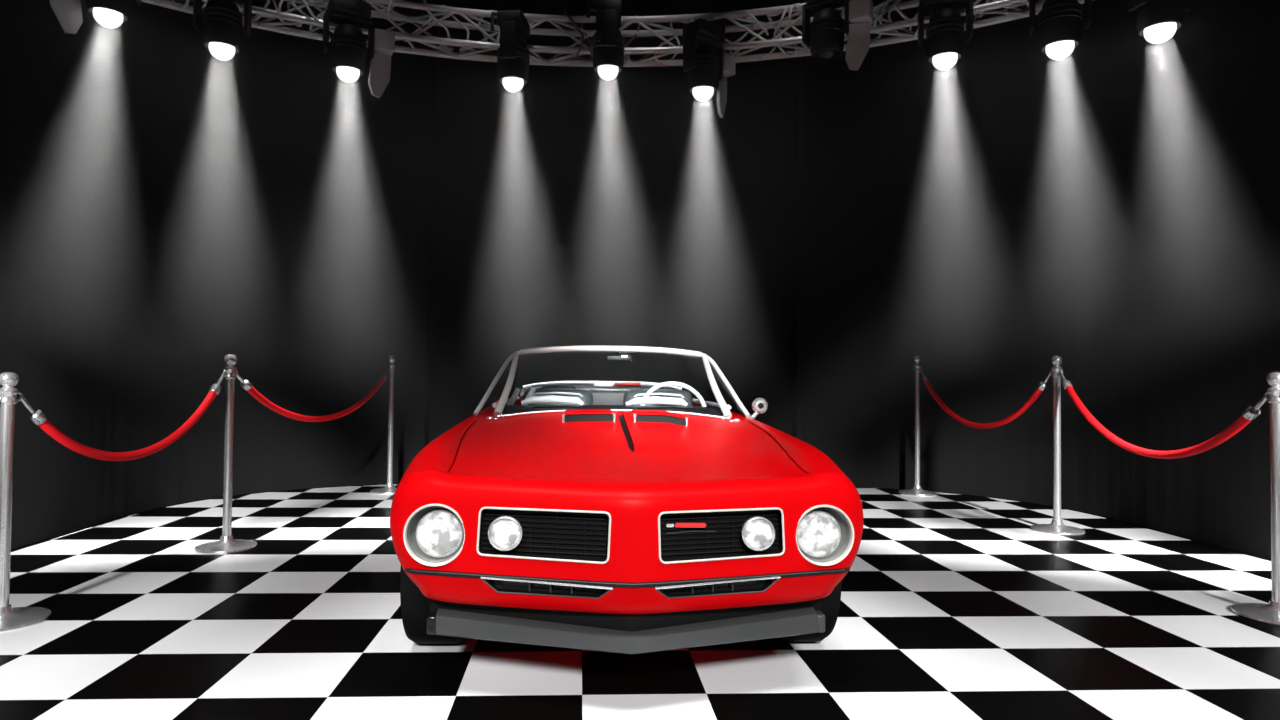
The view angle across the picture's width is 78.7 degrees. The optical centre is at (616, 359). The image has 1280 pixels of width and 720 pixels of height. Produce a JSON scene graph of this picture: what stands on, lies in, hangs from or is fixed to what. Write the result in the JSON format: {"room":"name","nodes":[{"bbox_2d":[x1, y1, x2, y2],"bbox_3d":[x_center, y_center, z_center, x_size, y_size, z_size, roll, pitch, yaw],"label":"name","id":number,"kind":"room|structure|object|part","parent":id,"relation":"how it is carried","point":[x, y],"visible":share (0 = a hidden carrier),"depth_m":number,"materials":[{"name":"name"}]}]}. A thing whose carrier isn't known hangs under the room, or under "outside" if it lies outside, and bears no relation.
{"room":"car showroom","nodes":[
{"label":"car showroom","id":0,"kind":"room"},
{"bbox_2d":[0,0,427,549],"bbox_3d":[-3.504,-1.313,2.566,1.631,4.900,11.770,0,-1,7],"label":"curtain","id":1,"kind":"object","parent":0,"point":[170,209],"depth_m":6.87,"materials":[{"name":"black fabric"}]},
{"bbox_2d":[421,27,805,449],"bbox_3d":[-0.027,-1.129,8.515,4.140,4.900,0.301,1,-1,-3],"label":"curtain","id":2,"kind":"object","parent":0,"point":[574,206],"depth_m":8.59,"materials":[{"name":"black fabric"}]},
{"bbox_2d":[0,484,1279,719],"bbox_3d":[0.304,1.220,2.614,7.920,0.080,11.700,1,-1,-3],"label":"floor","id":3,"kind":"structure","parent":0,"point":[952,607],"depth_m":3.32,"materials":[{"name":"tile"}]},
{"bbox_2d":[0,372,51,632],"bbox_3d":[-2.741,0.611,3.493,0.364,1.116,0.364,0,-1,9],"label":"post","id":4,"kind":"object","parent":3,"relation":"on","point":[14,618],"visible":1,"depth_m":3.48,"materials":[{"name":"silver metal"}]},
{"bbox_2d":[194,354,257,553],"bbox_3d":[-2.505,0.585,5.033,0.364,1.248,0.364,0,-1,8],"label":"post","id":5,"kind":"object","parent":3,"relation":"on","point":[226,544],"visible":1,"depth_m":5.01,"materials":[{"name":"silver metal"}]},
{"bbox_2d":[19,372,224,460],"bbox_3d":[-2.620,0.300,4.270,0.060,0.482,1.439,0,-1,9],"label":"rope","id":6,"kind":"object","parent":5,"relation":"hanging from","point":[36,416],"visible":1,"depth_m":4.10,"materials":[{"name":"red fabric"}]},
{"bbox_2d":[370,355,396,494],"bbox_3d":[-2.188,0.613,7.548,0.364,1.324,0.364,0,-1,7],"label":"post","id":7,"kind":"object","parent":3,"relation":"on","point":[389,489],"visible":0.89,"depth_m":7.53,"materials":[{"name":"silver metal"}]},
{"bbox_2d":[236,368,389,421],"bbox_3d":[-2.343,0.269,6.299,0.060,0.450,2.416,0,-1,7],"label":"rope","id":8,"kind":"object","parent":7,"relation":"hanging from","point":[245,384],"visible":1,"depth_m":5.94,"materials":[{"name":"red fabric"}]},
{"bbox_2d":[390,345,863,653],"bbox_3d":[-0.058,0.579,4.849,1.747,1.303,4.713,1,-1,-3],"label":"sports car","id":9,"kind":"object","parent":3,"relation":"on","point":[625,517],"visible":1,"depth_m":2.65,"materials":[{"name":"red paint"}]},
{"bbox_2d":[488,516,522,550],"bbox_3d":[-0.369,0.572,2.588,0.115,0.115,0.054,1,-1,-3],"label":"fog lamp","id":10,"kind":"object","parent":9,"relation":"attached to","point":[505,533],"depth_m":2.56,"materials":[{"name":"white glass"}]},
{"bbox_3d":[-0.697,0.262,4.987,0.028,0.028,1.580,1,-1,-3],"label":"door trim","id":11,"kind":"part","parent":9,"relation":"part of","materials":[{"name":"white"}]},
{"bbox_3d":[-0.619,0.226,4.681,0.084,0.124,0.032,1,-1,-3],"label":"door pull","id":12,"kind":"part","parent":9,"relation":"part of","materials":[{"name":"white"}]},
{"bbox_3d":[-0.531,0.227,4.686,0.088,0.125,0.032,1,-1,-3],"label":"door pull","id":13,"kind":"part","parent":9,"relation":"part of","materials":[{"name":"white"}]},
{"bbox_3d":[-0.242,0.571,2.545,0.452,0.169,0.008,0,-1,10],"label":"grille frame","id":14,"kind":"part","parent":9,"relation":"part of","materials":[{"name":"grey metal"}]},
{"bbox_3d":[-0.231,0.725,2.538,0.443,0.020,0.009,0,-1,10],"label":"intake trim","id":15,"kind":"part","parent":9,"relation":"part of","materials":[{"name":"silver metal"}]},
{"bbox_3d":[-0.388,0.418,5.089,0.460,0.457,0.184,1,-1,-3],"label":"seat","id":16,"kind":"part","parent":9,"relation":"part of","materials":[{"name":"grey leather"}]},
{"bbox_3d":[-0.105,0.355,5.865,1.140,0.300,0.120,1,-1,-3],"label":"backrest","id":17,"kind":"part","parent":9,"relation":"part of","materials":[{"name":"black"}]},
{"bbox_3d":[-0.110,0.197,6.009,1.227,0.070,0.028,1,-1,-3],"label":"boot trim","id":18,"kind":"part","parent":9,"relation":"part of","materials":[{"name":"white metal"}]},
{"bbox_3d":[-0.015,0.278,4.034,1.201,0.046,0.009,1,-1,-3],"label":"cowl trim","id":19,"kind":"part","parent":9,"relation":"part of","materials":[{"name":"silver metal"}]},
{"bbox_3d":[-0.018,0.294,4.093,1.240,0.068,0.140,1,-1,-3],"label":"cowl panel","id":20,"kind":"part","parent":9,"relation":"part of","materials":[{"name":"red paint"}]},
{"bbox_2d":[606,351,631,361],"bbox_3d":[0.013,-0.029,4.470,0.150,0.075,0.028,1,-1,-3],"label":"mirror","id":21,"kind":"object","parent":9,"relation":"attached to","point":[628,358],"depth_m":4.46,"materials":[{"name":"black mirror"}]},
{"bbox_2d":[448,409,806,479],"bbox_3d":[0.019,0.342,3.319,1.388,0.214,1.387,1,-1,-3],"label":"hood","id":22,"kind":"object","parent":9,"relation":"attached to","point":[573,444],"depth_m":3.20,"materials":[{"name":"red metal"}]},
{"bbox_3d":[0.271,0.426,5.121,0.460,0.457,0.184,1,-1,-3],"label":"seat","id":23,"kind":"part","parent":9,"relation":"part of","materials":[{"name":"white leather"}]},
{"bbox_3d":[0.572,0.277,5.049,0.028,0.028,1.580,1,-1,-3],"label":"door trim","id":24,"kind":"part","parent":9,"relation":"part of","materials":[{"name":"white"}]},
{"bbox_3d":[0.336,0.732,2.566,0.443,0.020,0.009,1,-1,-15],"label":"intake trim","id":25,"kind":"part","parent":9,"relation":"part of","materials":[{"name":"silver metal"}]},
{"bbox_3d":[0.349,0.578,2.574,0.452,0.169,0.008,1,-1,-15],"label":"grille frame","id":26,"kind":"part","parent":9,"relation":"part of","materials":[{"name":"grey metal"}]},
{"bbox_2d":[746,398,767,418],"bbox_3d":[0.745,0.272,4.170,0.126,0.142,0.073,1,-1,-3],"label":"mirror","id":27,"kind":"object","parent":9,"relation":"attached to","point":[759,405],"depth_m":4.16,"materials":[{"name":"silver metal"}]},
{"bbox_2d":[741,516,774,550],"bbox_3d":[0.472,0.582,2.629,0.115,0.115,0.054,1,-1,-3],"label":"fog lamp","id":28,"kind":"object","parent":9,"relation":"attached to","point":[757,532],"depth_m":2.60,"materials":[{"name":"white glass"}]},
{"bbox_2d":[898,355,936,496],"bbox_3d":[3.000,0.643,7.791,0.364,1.387,0.364,1,-1,-10],"label":"post","id":29,"kind":"object","parent":3,"relation":"on","point":[916,490],"visible":1,"depth_m":7.77,"materials":[{"name":"silver metal"}]},
{"bbox_2d":[920,368,1051,428],"bbox_3d":[3.171,0.331,6.860,0.060,0.540,1.790,1,-1,-10],"label":"rope","id":30,"kind":"object","parent":29,"relation":"attached to","point":[1042,386],"visible":1,"depth_m":6.66,"materials":[{"name":"red fabric"}]},
{"bbox_2d":[1030,355,1084,535],"bbox_3d":[3.336,0.627,5.913,0.364,1.332,0.364,1,-1,-3],"label":"post","id":31,"kind":"object","parent":3,"relation":"on","point":[1056,527],"visible":0.98,"depth_m":5.89,"materials":[{"name":"silver metal"}]},
{"bbox_2d":[1060,372,1267,458],"bbox_3d":[3.269,0.329,4.851,0.060,0.535,2.025,1,-1,4],"label":"rope","id":32,"kind":"object","parent":31,"relation":"hanging from","point":[1251,413],"visible":0.99,"depth_m":4.54,"materials":[{"name":"red fabric"}]},
{"bbox_2d":[1231,372,1279,625],"bbox_3d":[3.196,0.648,3.774,0.364,1.182,0.364,1,-1,4],"label":"post","id":33,"kind":"object","parent":3,"relation":"on","point":[1269,613],"visible":1,"depth_m":3.76,"materials":[{"name":"silver metal"}]},
{"bbox_2d":[362,0,986,46],"bbox_3d":[0.342,-3.751,3.037,8.520,0.080,12.300,1,-1,-3],"label":"ceiling","id":34,"kind":"structure","parent":0,"point":[548,7],"depth_m":7.99,"materials":[{"name":"black"}]},
{"bbox_2d":[141,0,1094,66],"bbox_3d":[-0.206,-3.001,5.206,7.493,1.324,1.989,1,-1,-3],"label":"lighting truss","id":35,"kind":"object","parent":34,"relation":"hanging from","point":[987,8],"visible":0.6,"depth_m":5.82,"materials":[{"name":"silver metal"}]},
{"bbox_2d":[50,0,140,33],"bbox_3d":[-3.143,-2.263,4.704,0.468,0.650,0.283,1,-2,-23],"label":"spotlight","id":36,"kind":"object","parent":35,"relation":"hanging from","point":[108,13],"visible":1,"depth_m":4.64,"materials":[{"name":"black"}]},
{"bbox_3d":[-3.267,-2.101,4.626,0.165,0.320,0.024,2,-2,-43],"label":"plate","id":37,"kind":"part","parent":36,"relation":"part of","materials":[{"name":"grey metal"}]},
{"bbox_2d":[155,0,206,13],"bbox_3d":[-2.925,-2.537,5.146,0.800,0.382,0.360,2,-2,-33],"label":"power cable","id":38,"kind":"object","parent":35,"relation":"attached to","point":[185,5],"visible":0.49,"depth_m":5.23,"materials":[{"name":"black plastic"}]},
{"bbox_2d":[193,0,251,60],"bbox_3d":[-2.567,-2.238,5.092,0.326,0.579,0.282,1,-1,-13],"label":"spotlight","id":39,"kind":"object","parent":35,"relation":"hanging from","point":[220,24],"visible":1,"depth_m":5.00,"materials":[{"name":"black metal"}]},
{"bbox_2d":[253,0,334,33],"bbox_3d":[-2.240,-2.521,5.552,0.764,0.393,0.380,1,-2,-23],"label":"power cable","id":40,"kind":"object","parent":35,"relation":"attached to","point":[278,8],"visible":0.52,"depth_m":5.44,"materials":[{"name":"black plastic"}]},
{"bbox_2d":[323,0,394,97],"bbox_3d":[-1.802,-2.182,5.445,0.472,0.650,0.300,1,-1,-6],"label":"spotlight","id":41,"kind":"object","parent":35,"relation":"hanging from","point":[348,47],"visible":1,"depth_m":5.38,"materials":[{"name":"black metal"}]},
{"bbox_3d":[-1.680,-2.014,5.519,0.024,0.320,0.165,-1,-2,42],"label":"plate","id":42,"kind":"part","parent":41,"relation":"part of","materials":[{"name":"grey metal"}]},
{"bbox_2d":[367,0,452,49],"bbox_3d":[-1.658,-2.496,5.810,0.894,0.369,0.366,1,-2,-20],"label":"power cable","id":43,"kind":"object","parent":35,"relation":"attached to","point":[442,47],"visible":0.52,"depth_m":5.78,"materials":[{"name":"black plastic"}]},
{"bbox_2d":[443,4,533,52],"bbox_3d":[-0.991,-2.499,5.982,0.686,0.341,0.340,2,-2,-38],"label":"power cable","id":44,"kind":"object","parent":35,"relation":"attached to","point":[453,16],"visible":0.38,"depth_m":5.85,"materials":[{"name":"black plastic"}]},
{"bbox_2d":[490,10,529,92],"bbox_3d":[-0.780,-2.251,5.721,0.282,0.580,0.331,0,-1,7],"label":"spotlight","id":45,"kind":"object","parent":35,"relation":"hanging from","point":[513,57],"visible":1,"depth_m":5.61,"materials":[{"name":"black metal"}]},
{"bbox_2d":[563,7,639,63],"bbox_3d":[-0.119,-2.493,6.053,0.579,0.414,0.405,0,-1,6],"label":"power cable","id":46,"kind":"object","parent":35,"relation":"attached to","point":[565,12],"visible":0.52,"depth_m":5.95,"materials":[{"name":"plastic"}]},
{"bbox_2d":[586,0,624,80],"bbox_3d":[-0.086,-2.357,5.766,0.282,0.580,0.334,1,-1,-1],"label":"spotlight","id":47,"kind":"object","parent":35,"relation":"hanging from","point":[608,41],"visible":1,"depth_m":5.65,"materials":[{"name":"black metal"}]},
{"bbox_2d":[683,18,734,117],"bbox_3d":[0.697,-2.142,5.728,0.468,0.650,0.283,2,-2,-43],"label":"spotlight","id":48,"kind":"object","parent":35,"relation":"hanging from","point":[707,67],"visible":1,"depth_m":5.62,"materials":[{"name":"black metal"}]},
{"bbox_3d":[0.784,-1.973,5.836,0.024,0.320,0.165,0,-2,27],"label":"plate","id":49,"kind":"part","parent":48,"relation":"part of","materials":[{"name":"grey metal"}]},
{"bbox_2d":[654,10,768,64],"bbox_3d":[0.712,-2.471,5.941,0.864,0.371,0.358,0,-1,8],"label":"power cable","id":50,"kind":"object","parent":35,"relation":"attached to","point":[746,11],"visible":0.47,"depth_m":5.91,"materials":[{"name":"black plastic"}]},
{"bbox_2d":[758,2,843,59],"bbox_3d":[1.363,-2.459,5.808,0.612,0.366,0.363,0,-1,13],"label":"power cable","id":51,"kind":"object","parent":35,"relation":"attached to","point":[795,4],"visible":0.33,"depth_m":5.79,"materials":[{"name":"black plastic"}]},
{"bbox_2d":[802,0,872,70],"bbox_3d":[1.547,-2.312,5.455,0.468,0.650,0.290,0,-2,32],"label":"spotlight","id":52,"kind":"object","parent":35,"relation":"hanging from","point":[825,37],"visible":1,"depth_m":5.36,"materials":[{"name":"black metal"}]},
{"bbox_3d":[1.651,-2.149,5.353,0.165,0.320,0.024,0,-1,12],"label":"plate","id":53,"kind":"part","parent":52,"relation":"part of","materials":[{"name":"grey metal"}]},
{"bbox_2d":[870,0,976,39],"bbox_3d":[2.091,-2.477,5.493,0.898,0.391,0.374,0,-2,31],"label":"power cable","id":54,"kind":"object","parent":35,"relation":"attached to","point":[887,1],"visible":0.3,"depth_m":5.47,"materials":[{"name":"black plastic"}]},
{"bbox_2d":[918,0,972,70],"bbox_3d":[2.169,-2.202,5.169,0.326,0.580,0.284,0,-1,12],"label":"spotlight","id":55,"kind":"object","parent":35,"relation":"hanging from","point":[945,33],"visible":1,"depth_m":5.08,"materials":[{"name":"black"}]},
{"bbox_2d":[978,0,1044,18],"bbox_3d":[2.722,-2.484,5.131,0.759,0.369,0.360,-1,-2,40],"label":"power cable","id":56,"kind":"object","parent":35,"relation":"attached to","point":[987,1],"visible":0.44,"depth_m":5.16,"materials":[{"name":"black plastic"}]},
{"bbox_2d":[1029,0,1091,59],"bbox_3d":[2.721,-2.129,4.798,0.326,0.580,0.286,0,-2,22],"label":"spotlight","id":57,"kind":"object","parent":35,"relation":"hanging from","point":[1059,21],"visible":1,"depth_m":4.70,"materials":[{"name":"black metal"}]},
{"bbox_2d":[1128,0,1191,43],"bbox_3d":[3.087,-2.094,4.465,0.326,0.580,0.282,1,-1,-13],"label":"spotlight","id":58,"kind":"object","parent":35,"relation":"hanging from","point":[1157,21],"visible":1,"depth_m":4.38,"materials":[{"name":"black"}]},
{"bbox_2d":[805,0,1279,559],"bbox_3d":[4.144,-1.222,2.961,1.700,4.900,11.807,1,-1,-13],"label":"curtain","id":59,"kind":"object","parent":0,"point":[1110,208],"depth_m":7.04,"materials":[{"name":"black fabric"}]}
]}

